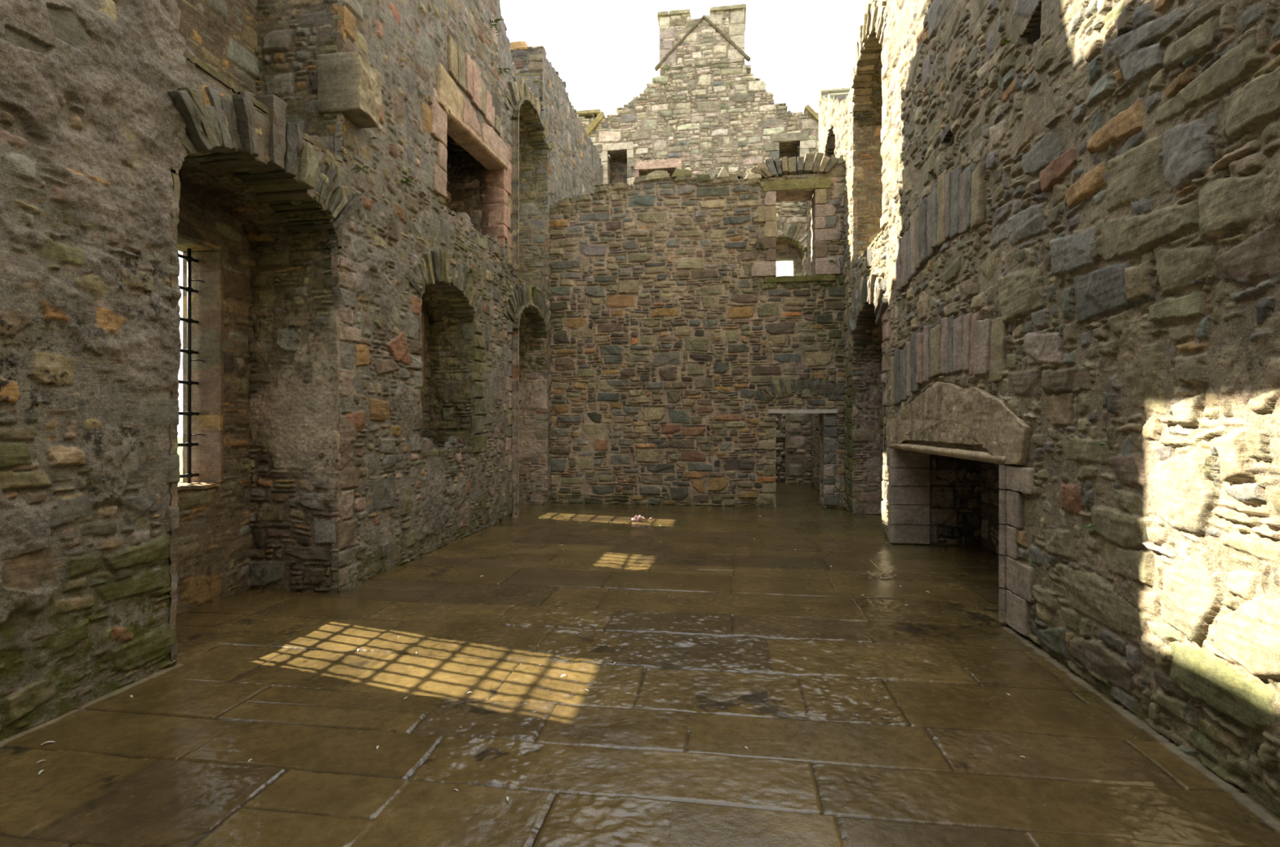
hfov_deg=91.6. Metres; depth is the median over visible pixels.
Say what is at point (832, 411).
lintel
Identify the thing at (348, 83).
stone
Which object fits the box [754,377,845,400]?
stone arch
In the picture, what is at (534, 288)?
fern
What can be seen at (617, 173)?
window
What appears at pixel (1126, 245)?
wall
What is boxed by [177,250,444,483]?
wall
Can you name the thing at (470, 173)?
fireplace
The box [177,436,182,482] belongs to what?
ground
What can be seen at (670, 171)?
window
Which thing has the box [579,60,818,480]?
wall
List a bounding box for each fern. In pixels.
[350,164,369,176]
[400,177,413,191]
[466,269,477,280]
[488,17,502,36]
[498,67,513,76]
[529,286,543,297]
[1000,38,1015,48]
[1080,523,1097,533]
[1097,442,1107,450]
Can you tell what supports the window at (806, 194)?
in the wall at (664, 341)
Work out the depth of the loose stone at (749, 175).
12.32 m
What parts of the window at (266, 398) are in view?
sill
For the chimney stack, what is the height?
1.685 m
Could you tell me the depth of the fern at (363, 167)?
6.36 m
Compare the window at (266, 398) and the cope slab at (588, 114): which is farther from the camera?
the cope slab at (588, 114)
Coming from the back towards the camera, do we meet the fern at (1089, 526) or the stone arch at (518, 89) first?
the stone arch at (518, 89)
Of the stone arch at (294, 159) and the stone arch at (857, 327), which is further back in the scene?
the stone arch at (857, 327)
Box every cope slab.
[510,40,528,51]
[576,109,600,119]
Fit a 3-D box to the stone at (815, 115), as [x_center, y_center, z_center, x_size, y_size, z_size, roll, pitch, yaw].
[4.974,-8.739,17.759,0.558,0.623,0.355,0,0,8]
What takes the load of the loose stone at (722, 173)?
on the wall at (664, 341)
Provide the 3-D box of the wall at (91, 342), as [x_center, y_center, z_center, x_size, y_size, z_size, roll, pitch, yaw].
[-3.189,-3.967,8.163,1.471,11.235,21.300,0,0,8]
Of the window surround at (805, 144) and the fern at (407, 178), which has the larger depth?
the window surround at (805, 144)
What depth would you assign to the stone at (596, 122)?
18.46 m
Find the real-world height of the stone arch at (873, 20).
1.079 m
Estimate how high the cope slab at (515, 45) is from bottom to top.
0.171 m
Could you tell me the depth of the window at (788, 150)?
18.27 m
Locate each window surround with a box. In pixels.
[600,142,635,185]
[631,159,681,184]
[751,177,841,283]
[764,132,816,163]
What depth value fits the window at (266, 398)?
6.05 m
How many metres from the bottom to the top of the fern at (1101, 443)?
0.046 m
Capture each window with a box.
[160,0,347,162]
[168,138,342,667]
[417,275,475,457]
[444,302,548,517]
[510,96,548,292]
[607,149,626,184]
[638,167,675,177]
[773,188,817,276]
[775,235,806,275]
[778,140,801,162]
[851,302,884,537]
[852,31,954,267]
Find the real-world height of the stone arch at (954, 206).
0.918 m
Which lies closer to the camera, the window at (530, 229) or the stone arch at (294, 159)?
the stone arch at (294, 159)
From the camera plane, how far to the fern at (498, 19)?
10.00 m
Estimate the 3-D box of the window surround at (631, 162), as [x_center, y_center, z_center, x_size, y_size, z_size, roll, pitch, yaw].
[-0.647,-7.642,18.584,1.126,1.385,0.319,0,0,8]
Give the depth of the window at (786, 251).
18.46 m
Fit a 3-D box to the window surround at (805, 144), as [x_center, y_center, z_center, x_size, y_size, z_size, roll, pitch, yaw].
[4.320,-7.828,17.900,1.487,0.953,0.317,0,0,8]
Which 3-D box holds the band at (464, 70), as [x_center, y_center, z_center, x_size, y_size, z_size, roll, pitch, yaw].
[-2.495,-5.074,9.461,0.177,0.623,2.025,0,0,8]
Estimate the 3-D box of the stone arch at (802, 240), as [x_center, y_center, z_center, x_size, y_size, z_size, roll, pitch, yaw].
[4.048,-5.388,17.932,2.094,0.884,0.380,0,0,8]
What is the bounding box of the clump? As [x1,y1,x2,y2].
[631,515,653,521]
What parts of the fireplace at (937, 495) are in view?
jamb moulding, jamb moulding, jamb moulding, jamb moulding, jamb moulding, lintel moulding, jamb moulding, jamb moulding, jamb moulding, jamb moulding, jamb moulding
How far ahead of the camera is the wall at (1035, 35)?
7.51 m
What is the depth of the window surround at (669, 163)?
18.29 m
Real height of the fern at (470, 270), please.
0.135 m
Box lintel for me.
[768,408,836,413]
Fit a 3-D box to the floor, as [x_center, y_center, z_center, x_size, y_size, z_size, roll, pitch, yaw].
[0.211,1.672,7.744,8.900,0.087,21.400,0,0,8]
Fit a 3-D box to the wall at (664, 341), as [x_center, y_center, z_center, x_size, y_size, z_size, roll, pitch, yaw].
[1.089,-1.796,12.820,6.251,6.892,0.678,0,0,8]
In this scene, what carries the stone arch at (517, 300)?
attached to the wall at (91, 342)
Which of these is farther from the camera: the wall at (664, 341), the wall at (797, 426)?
the wall at (797, 426)
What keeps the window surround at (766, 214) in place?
attached to the wall at (664, 341)
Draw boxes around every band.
[447,34,502,137]
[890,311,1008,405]
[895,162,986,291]
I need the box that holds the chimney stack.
[654,4,751,71]
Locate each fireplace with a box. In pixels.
[429,62,511,256]
[886,382,1036,637]
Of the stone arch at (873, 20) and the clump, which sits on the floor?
the clump
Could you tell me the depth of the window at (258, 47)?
6.16 m
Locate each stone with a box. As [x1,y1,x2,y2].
[316,51,382,128]
[585,111,605,136]
[645,170,669,181]
[671,168,692,177]
[717,167,729,177]
[744,173,761,179]
[803,104,818,122]
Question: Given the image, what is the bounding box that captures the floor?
[0,480,1279,846]
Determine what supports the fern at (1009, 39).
attached to the wall at (1126, 245)
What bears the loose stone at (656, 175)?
on the wall at (664, 341)
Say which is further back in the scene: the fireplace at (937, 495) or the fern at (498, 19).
the fern at (498, 19)
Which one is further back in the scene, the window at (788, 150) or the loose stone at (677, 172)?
the window at (788, 150)
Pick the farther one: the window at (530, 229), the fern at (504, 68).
the window at (530, 229)
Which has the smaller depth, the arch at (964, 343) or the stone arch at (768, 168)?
the arch at (964, 343)
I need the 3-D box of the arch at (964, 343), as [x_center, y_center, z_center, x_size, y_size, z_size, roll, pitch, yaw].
[3.298,-0.692,6.880,0.179,0.891,3.543,0,0,8]
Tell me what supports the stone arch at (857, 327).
attached to the wall at (1126, 245)
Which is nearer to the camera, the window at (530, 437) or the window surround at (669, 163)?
the window at (530, 437)
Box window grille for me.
[177,248,204,483]
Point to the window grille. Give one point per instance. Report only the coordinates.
(188, 351)
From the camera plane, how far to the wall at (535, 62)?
12.35 m
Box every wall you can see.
[0,0,603,740]
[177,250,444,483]
[511,46,544,111]
[549,155,845,507]
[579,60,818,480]
[785,413,811,484]
[805,0,1279,817]
[1026,14,1041,44]
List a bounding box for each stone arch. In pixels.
[167,86,362,231]
[408,248,482,316]
[502,283,551,337]
[503,74,555,156]
[750,151,838,178]
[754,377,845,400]
[776,221,807,250]
[848,0,887,113]
[848,274,889,344]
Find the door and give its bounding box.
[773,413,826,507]
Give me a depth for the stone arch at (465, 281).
8.63 m

